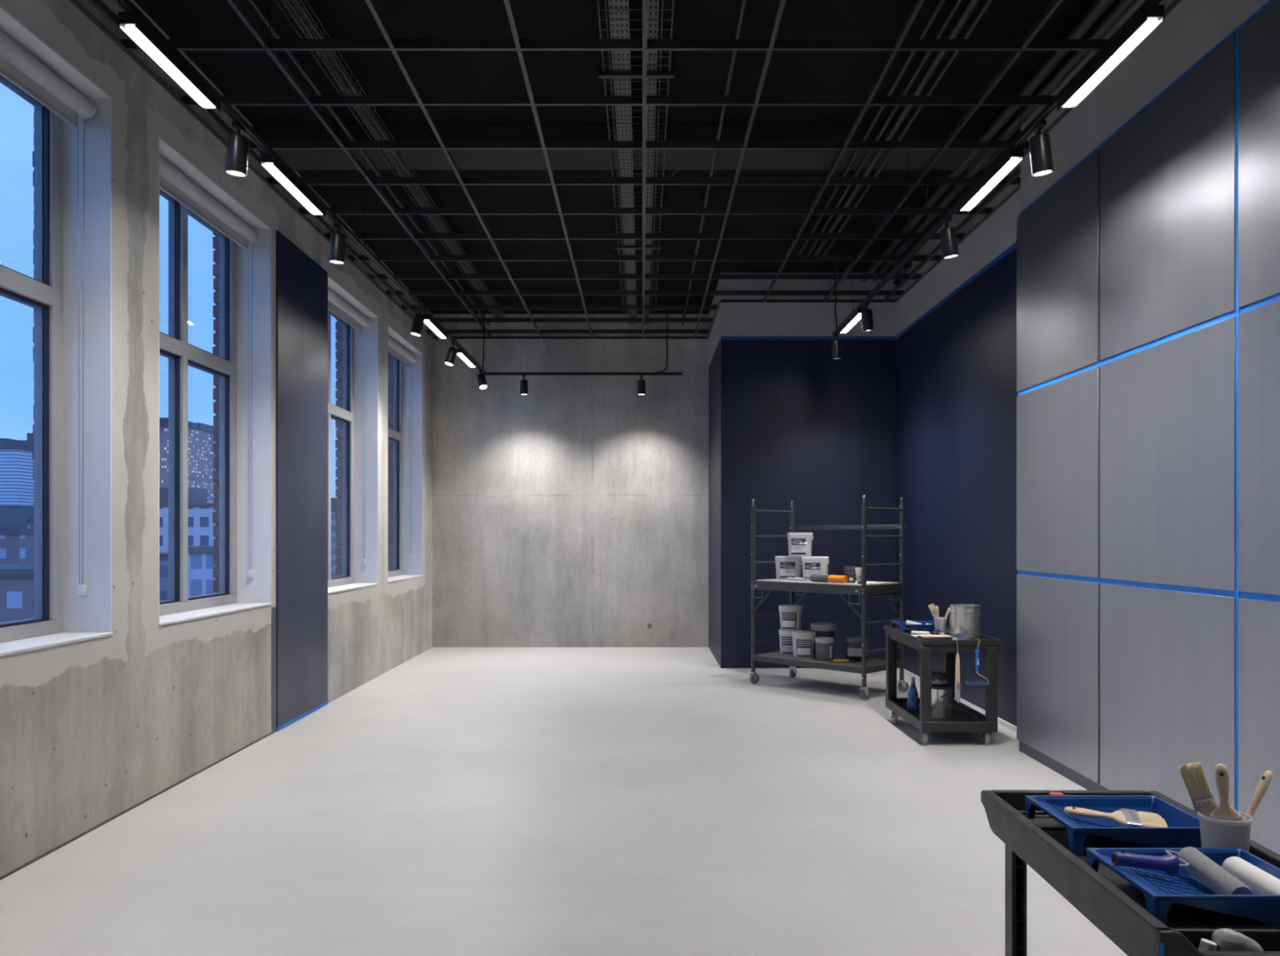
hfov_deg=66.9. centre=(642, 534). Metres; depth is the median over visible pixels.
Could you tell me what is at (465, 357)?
diffuser
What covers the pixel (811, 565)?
paint bucket
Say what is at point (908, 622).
roller sleeve
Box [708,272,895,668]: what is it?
wall
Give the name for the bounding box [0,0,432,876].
wall
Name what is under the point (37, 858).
baseboard
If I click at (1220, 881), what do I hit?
paint roller
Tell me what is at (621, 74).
cable tray
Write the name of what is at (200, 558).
block
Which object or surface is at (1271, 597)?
tape
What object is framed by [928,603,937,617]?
brush
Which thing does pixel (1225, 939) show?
plastic bag
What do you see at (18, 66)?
roller blind
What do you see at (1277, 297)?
tape
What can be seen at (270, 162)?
bar
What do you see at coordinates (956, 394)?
wall
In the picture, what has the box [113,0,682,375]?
track
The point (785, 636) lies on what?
tub
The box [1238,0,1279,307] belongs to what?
wall panel
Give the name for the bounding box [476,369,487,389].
track spotlight
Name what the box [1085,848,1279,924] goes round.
paint tray
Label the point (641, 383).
track spotlight
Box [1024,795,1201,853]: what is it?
paint tray
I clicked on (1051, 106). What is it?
track
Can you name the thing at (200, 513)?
office block
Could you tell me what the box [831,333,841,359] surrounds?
track spotlight
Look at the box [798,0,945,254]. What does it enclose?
conduit
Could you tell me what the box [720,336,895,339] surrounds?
tape
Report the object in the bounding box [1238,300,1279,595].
wall panel
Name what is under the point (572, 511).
wall
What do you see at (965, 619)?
steel pot
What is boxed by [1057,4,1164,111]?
ceiling light
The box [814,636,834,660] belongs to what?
paint can
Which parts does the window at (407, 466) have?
sash, sash, frame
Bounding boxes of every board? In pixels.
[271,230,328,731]
[917,634,952,639]
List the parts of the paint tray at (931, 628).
leg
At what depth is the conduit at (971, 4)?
6.19 m
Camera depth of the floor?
4.82 m
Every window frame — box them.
[32,112,34,615]
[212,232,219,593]
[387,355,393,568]
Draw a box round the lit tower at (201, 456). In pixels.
[159,417,215,502]
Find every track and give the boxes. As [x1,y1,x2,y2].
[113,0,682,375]
[832,0,1162,335]
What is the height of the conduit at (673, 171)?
0.093 m
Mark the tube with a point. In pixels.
(858, 570)
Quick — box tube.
[854,567,862,583]
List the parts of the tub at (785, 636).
lid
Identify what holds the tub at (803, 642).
on the scaffold
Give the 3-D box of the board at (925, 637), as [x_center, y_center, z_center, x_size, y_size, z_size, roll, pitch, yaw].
[2.143,0.752,7.085,0.225,0.026,0.130,0,0,0]
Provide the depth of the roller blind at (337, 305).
9.71 m
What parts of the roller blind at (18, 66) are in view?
bead chain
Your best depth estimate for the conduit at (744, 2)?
6.44 m
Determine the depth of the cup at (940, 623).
7.38 m
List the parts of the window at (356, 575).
sash, sash, frame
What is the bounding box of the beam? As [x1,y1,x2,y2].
[253,124,1008,169]
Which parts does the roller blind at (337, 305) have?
bead chain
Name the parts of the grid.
hanger rod, hanger rod, hanger rod, hanger rod, hanger rod, hanger rod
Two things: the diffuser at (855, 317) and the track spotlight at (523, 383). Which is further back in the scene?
the track spotlight at (523, 383)
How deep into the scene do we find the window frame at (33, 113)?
5.20 m
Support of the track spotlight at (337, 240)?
hanging from the track at (126, 5)
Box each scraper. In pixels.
[833,659,853,662]
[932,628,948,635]
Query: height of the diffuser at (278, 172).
0.005 m
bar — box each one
[260,153,325,217]
[422,314,448,339]
[456,348,476,368]
[838,307,865,333]
[956,147,1023,213]
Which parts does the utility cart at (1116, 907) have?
corner post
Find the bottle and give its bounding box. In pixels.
[906,676,919,710]
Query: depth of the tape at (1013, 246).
8.59 m
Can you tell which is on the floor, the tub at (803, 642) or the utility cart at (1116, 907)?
the utility cart at (1116, 907)
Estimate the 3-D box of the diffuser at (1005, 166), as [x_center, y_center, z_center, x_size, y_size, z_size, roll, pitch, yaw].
[1.945,-1.960,5.455,0.046,0.005,0.790,0,0,0]
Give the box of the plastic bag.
[1211,928,1263,951]
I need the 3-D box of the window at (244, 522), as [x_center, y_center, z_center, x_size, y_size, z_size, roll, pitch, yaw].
[-2.955,-0.885,6.425,0.343,2.830,1.690,0,0,0]
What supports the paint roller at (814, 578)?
on the scaffold
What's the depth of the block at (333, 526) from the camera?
169.98 m
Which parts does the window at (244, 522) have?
sash, sash, frame, sash, sash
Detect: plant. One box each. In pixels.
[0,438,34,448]
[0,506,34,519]
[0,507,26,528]
[26,432,33,440]
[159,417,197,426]
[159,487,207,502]
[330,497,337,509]
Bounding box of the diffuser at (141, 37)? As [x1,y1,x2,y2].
[125,27,215,107]
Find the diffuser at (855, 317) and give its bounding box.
[840,313,861,333]
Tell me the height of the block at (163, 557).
15.937 m
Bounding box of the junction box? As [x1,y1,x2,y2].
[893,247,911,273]
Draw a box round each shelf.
[883,626,1002,652]
[885,697,997,732]
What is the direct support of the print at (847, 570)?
attached to the carton
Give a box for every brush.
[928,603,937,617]
[935,605,939,617]
[944,607,950,617]
[955,638,960,702]
[1063,806,1168,826]
[1177,761,1217,817]
[1210,763,1242,821]
[1242,770,1272,821]
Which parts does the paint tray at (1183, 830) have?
leg, leg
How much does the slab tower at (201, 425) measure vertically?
46.753 m
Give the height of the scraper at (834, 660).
0.026 m
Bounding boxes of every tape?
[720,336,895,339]
[895,242,1016,339]
[1017,293,1279,395]
[1017,570,1279,602]
[1020,0,1274,214]
[1235,33,1240,811]
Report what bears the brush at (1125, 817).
in the paint tray at (1183, 830)
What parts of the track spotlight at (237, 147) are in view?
swivel stem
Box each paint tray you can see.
[891,621,947,632]
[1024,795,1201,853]
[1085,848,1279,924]
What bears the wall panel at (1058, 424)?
attached to the wall at (1192, 28)
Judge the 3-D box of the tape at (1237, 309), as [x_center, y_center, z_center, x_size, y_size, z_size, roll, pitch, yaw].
[2.610,-0.383,4.230,0.021,3.605,0.025,0,0,0]
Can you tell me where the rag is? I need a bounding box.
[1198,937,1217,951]
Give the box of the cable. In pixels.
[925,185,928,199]
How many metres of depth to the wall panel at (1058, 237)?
6.00 m
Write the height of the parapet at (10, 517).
2.100 m
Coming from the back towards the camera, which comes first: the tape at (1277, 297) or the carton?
the carton
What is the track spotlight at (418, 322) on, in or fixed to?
hanging from the track at (126, 5)
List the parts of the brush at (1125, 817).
handle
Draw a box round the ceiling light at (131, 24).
[118,11,221,111]
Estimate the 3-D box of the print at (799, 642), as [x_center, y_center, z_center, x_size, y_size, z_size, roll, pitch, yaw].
[1.575,1.062,9.431,0.132,0.050,0.025,0,0,8]
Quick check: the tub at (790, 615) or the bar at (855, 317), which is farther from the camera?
the tub at (790, 615)
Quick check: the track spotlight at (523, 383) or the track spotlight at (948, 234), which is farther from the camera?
the track spotlight at (523, 383)
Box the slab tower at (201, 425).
[197,422,215,431]
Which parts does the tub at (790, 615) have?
lid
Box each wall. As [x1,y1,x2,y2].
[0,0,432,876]
[432,314,708,647]
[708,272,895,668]
[895,162,1020,726]
[1020,0,1269,212]
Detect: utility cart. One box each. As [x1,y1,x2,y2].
[883,626,1002,744]
[981,788,1279,955]
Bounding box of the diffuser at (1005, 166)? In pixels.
[960,159,1018,210]
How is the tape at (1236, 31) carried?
attached to the wall at (1192, 28)
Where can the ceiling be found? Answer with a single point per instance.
(233, 73)
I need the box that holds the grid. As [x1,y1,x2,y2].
[69,0,1182,338]
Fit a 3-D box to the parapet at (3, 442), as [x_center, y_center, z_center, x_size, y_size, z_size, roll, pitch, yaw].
[-130.040,-18.195,198.100,5.417,2.100,9.000,0,0,0]
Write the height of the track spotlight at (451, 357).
0.247 m
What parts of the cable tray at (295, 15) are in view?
hanger rod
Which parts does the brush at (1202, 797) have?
handle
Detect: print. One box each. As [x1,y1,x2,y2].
[782,613,795,618]
[782,637,792,643]
[797,640,810,645]
[844,567,854,573]
[931,679,946,684]
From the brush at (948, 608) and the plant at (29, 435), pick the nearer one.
the brush at (948, 608)
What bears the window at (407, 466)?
in the wall at (91, 730)
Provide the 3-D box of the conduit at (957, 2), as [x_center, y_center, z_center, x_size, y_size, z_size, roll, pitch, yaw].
[1.635,-2.750,5.850,0.026,0.026,7.700,0,0,0]
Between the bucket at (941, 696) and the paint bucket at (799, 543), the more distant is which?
the paint bucket at (799, 543)
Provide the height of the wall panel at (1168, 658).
1.142 m
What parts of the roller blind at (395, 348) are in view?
bead chain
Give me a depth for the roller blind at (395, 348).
11.78 m
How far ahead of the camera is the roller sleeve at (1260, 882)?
2.10 m
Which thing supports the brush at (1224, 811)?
in the cup at (1214, 833)
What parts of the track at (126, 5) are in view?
long rail, short rail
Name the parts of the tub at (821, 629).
lid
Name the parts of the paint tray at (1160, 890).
leg, leg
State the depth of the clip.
6.97 m
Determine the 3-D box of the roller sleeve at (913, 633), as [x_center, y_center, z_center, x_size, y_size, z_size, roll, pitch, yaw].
[2.098,0.746,7.298,0.137,0.033,0.033,0,0,33]
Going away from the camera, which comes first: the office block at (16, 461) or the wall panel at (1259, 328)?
the wall panel at (1259, 328)
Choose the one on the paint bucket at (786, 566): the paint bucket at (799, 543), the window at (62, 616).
the paint bucket at (799, 543)
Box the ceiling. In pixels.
[133,0,1119,314]
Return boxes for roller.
[786,574,828,582]
[963,638,988,688]
[1111,846,1253,894]
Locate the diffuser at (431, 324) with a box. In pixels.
[424,320,445,337]
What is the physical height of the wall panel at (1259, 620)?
1.142 m
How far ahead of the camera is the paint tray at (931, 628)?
7.53 m
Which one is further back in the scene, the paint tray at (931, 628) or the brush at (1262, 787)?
the paint tray at (931, 628)
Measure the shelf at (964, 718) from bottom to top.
0.075 m
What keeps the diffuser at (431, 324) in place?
attached to the bar at (429, 322)
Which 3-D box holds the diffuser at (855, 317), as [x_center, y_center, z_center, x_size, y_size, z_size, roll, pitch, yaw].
[1.945,-1.960,9.005,0.046,0.005,0.790,0,0,0]
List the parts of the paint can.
lid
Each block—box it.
[0,438,34,506]
[0,506,34,528]
[0,563,34,622]
[20,432,34,442]
[159,487,215,552]
[159,552,168,600]
[187,545,215,596]
[330,497,337,577]
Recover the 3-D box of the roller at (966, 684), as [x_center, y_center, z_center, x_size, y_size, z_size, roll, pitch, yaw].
[2.352,0.909,6.828,0.175,0.351,0.069,0,0,0]
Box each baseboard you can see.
[0,730,275,879]
[896,667,1016,732]
[1018,740,1109,790]
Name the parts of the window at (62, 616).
sash, sash, frame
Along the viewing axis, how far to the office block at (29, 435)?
233.59 m
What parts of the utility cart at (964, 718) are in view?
corner post, corner post, corner post, corner post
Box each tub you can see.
[778,604,802,630]
[778,628,802,655]
[791,631,815,657]
[810,622,835,655]
[845,635,868,661]
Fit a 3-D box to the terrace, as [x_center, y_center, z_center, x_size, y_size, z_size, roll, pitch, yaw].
[-63.564,7.450,96.000,9.068,20.100,8.400,0,0,0]
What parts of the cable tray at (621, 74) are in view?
hanger rod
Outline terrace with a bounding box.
[0,507,34,563]
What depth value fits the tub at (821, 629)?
9.56 m
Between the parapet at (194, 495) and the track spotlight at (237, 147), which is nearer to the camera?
the track spotlight at (237, 147)
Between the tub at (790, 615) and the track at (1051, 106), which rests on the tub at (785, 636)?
the tub at (790, 615)
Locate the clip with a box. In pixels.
[952,637,966,639]
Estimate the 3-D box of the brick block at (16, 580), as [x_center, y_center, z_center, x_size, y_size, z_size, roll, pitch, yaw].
[-38.318,9.727,60.000,9.491,15.546,10.400,0,0,0]
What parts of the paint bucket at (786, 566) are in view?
lid, bail handle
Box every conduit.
[248,0,489,325]
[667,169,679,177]
[681,0,746,325]
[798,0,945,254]
[807,0,962,254]
[811,0,979,262]
[822,0,993,254]
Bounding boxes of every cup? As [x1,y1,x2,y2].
[933,617,947,631]
[1197,811,1253,852]
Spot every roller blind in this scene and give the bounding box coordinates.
[0,30,96,595]
[159,155,260,577]
[328,288,370,564]
[387,334,416,559]
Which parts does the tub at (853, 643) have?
lid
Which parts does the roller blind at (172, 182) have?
bead chain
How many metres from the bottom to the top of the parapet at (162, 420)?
2.100 m
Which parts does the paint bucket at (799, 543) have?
bail handle, lid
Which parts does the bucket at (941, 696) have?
lid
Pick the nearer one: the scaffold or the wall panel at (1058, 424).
the wall panel at (1058, 424)
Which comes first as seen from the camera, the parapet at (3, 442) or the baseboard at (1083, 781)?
the baseboard at (1083, 781)
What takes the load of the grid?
hanging from the ceiling
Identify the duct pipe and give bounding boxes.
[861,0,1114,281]
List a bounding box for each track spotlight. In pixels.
[225,120,248,177]
[328,222,346,264]
[410,307,425,336]
[444,342,457,366]
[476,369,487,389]
[520,374,528,395]
[637,374,645,395]
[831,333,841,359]
[861,301,873,331]
[939,217,959,259]
[1028,120,1053,177]
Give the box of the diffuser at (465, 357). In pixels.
[457,353,475,367]
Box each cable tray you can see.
[275,0,506,317]
[596,0,674,324]
[871,0,1137,281]
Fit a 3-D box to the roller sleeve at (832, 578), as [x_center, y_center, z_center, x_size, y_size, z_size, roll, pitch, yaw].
[1.829,0.418,9.066,0.072,0.072,0.182,0,0,-40]
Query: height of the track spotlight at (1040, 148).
0.246 m
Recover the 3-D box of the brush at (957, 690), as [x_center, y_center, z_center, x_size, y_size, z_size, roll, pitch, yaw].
[2.222,0.960,6.837,0.036,0.453,0.049,0,0,0]
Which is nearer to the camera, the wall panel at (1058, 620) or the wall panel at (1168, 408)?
the wall panel at (1168, 408)
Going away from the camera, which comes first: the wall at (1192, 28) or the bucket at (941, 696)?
the wall at (1192, 28)
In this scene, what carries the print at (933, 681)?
attached to the tin
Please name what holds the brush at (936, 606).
in the cup at (940, 623)
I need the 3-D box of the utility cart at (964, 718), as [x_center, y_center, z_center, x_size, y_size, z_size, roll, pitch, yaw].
[2.256,1.124,7.385,0.577,0.752,1.080,0,0,0]
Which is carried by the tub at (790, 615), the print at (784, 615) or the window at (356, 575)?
the print at (784, 615)
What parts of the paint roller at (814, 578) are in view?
handle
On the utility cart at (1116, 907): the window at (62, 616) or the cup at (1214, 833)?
the cup at (1214, 833)
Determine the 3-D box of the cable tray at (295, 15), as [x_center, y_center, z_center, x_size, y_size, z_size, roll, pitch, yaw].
[-1.825,-2.838,7.600,0.136,0.184,10.000,0,0,0]
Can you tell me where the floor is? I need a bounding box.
[0,647,1127,955]
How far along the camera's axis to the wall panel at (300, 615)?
7.89 m
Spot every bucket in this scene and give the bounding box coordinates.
[774,555,801,579]
[786,532,813,556]
[800,556,829,581]
[931,683,955,718]
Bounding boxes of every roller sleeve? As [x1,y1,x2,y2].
[827,574,848,582]
[906,620,921,624]
[911,631,930,635]
[1222,856,1279,894]
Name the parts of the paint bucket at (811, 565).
lid, bail handle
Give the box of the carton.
[844,566,855,582]
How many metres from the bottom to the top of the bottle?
0.256 m
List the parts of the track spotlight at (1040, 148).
swivel stem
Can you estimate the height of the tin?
0.090 m
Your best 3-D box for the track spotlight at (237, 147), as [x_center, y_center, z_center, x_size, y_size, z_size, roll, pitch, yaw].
[-1.989,-1.887,4.753,0.114,0.245,0.106,0,0,0]
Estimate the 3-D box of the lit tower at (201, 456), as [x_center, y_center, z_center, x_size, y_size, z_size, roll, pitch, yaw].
[-106.128,-4.178,221.000,14.805,43.356,22.400,0,0,0]
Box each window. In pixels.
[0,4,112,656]
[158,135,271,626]
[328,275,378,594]
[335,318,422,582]
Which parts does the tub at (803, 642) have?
lid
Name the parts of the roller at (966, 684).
wire frame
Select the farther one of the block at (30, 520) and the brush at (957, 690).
the block at (30, 520)
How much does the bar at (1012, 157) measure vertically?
0.061 m
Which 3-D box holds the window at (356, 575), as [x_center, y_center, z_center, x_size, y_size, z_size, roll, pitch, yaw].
[-2.955,-0.885,9.395,0.343,2.830,1.650,0,0,0]
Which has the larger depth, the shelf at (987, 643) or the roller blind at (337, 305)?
the roller blind at (337, 305)
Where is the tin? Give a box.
[931,671,947,686]
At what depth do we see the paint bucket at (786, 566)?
9.70 m
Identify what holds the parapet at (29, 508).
on the block at (30, 520)
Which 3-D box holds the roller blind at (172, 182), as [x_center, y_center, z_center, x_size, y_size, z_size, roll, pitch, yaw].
[-2.910,-0.983,6.429,0.100,2.610,1.658,0,0,0]
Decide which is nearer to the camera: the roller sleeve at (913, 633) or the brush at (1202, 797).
the brush at (1202, 797)
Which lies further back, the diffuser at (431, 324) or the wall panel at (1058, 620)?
the diffuser at (431, 324)
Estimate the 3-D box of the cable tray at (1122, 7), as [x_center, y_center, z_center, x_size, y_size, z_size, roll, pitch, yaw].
[2.550,-2.800,6.800,0.071,0.071,7.600,0,0,0]
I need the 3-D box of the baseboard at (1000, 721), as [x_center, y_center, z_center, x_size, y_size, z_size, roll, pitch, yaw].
[2.833,1.479,8.785,0.014,0.042,4.130,0,0,0]
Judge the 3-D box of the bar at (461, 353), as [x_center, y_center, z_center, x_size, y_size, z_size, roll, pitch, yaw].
[-1.980,-1.980,10.915,0.072,0.061,0.890,0,0,0]
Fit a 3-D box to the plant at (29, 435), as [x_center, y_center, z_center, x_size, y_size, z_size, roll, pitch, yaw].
[-147.659,-23.410,238.100,1.782,2.100,9.000,0,0,0]
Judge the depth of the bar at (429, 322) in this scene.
9.19 m
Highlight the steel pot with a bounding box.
[946,604,981,638]
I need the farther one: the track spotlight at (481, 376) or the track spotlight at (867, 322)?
the track spotlight at (481, 376)
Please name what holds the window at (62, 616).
in the wall at (91, 730)
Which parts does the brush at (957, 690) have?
handle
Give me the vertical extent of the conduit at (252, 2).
0.028 m
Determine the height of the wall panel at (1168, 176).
1.210 m
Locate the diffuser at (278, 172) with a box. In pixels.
[265,164,322,214]
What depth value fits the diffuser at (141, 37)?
4.05 m
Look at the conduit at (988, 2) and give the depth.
6.21 m
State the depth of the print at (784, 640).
9.65 m
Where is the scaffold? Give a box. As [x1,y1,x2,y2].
[747,495,908,700]
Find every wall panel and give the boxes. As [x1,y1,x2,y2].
[1016,149,1100,392]
[1016,366,1100,577]
[1016,574,1101,783]
[1100,33,1237,360]
[1100,316,1235,591]
[1100,583,1235,810]
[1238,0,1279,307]
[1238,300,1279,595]
[1238,598,1279,854]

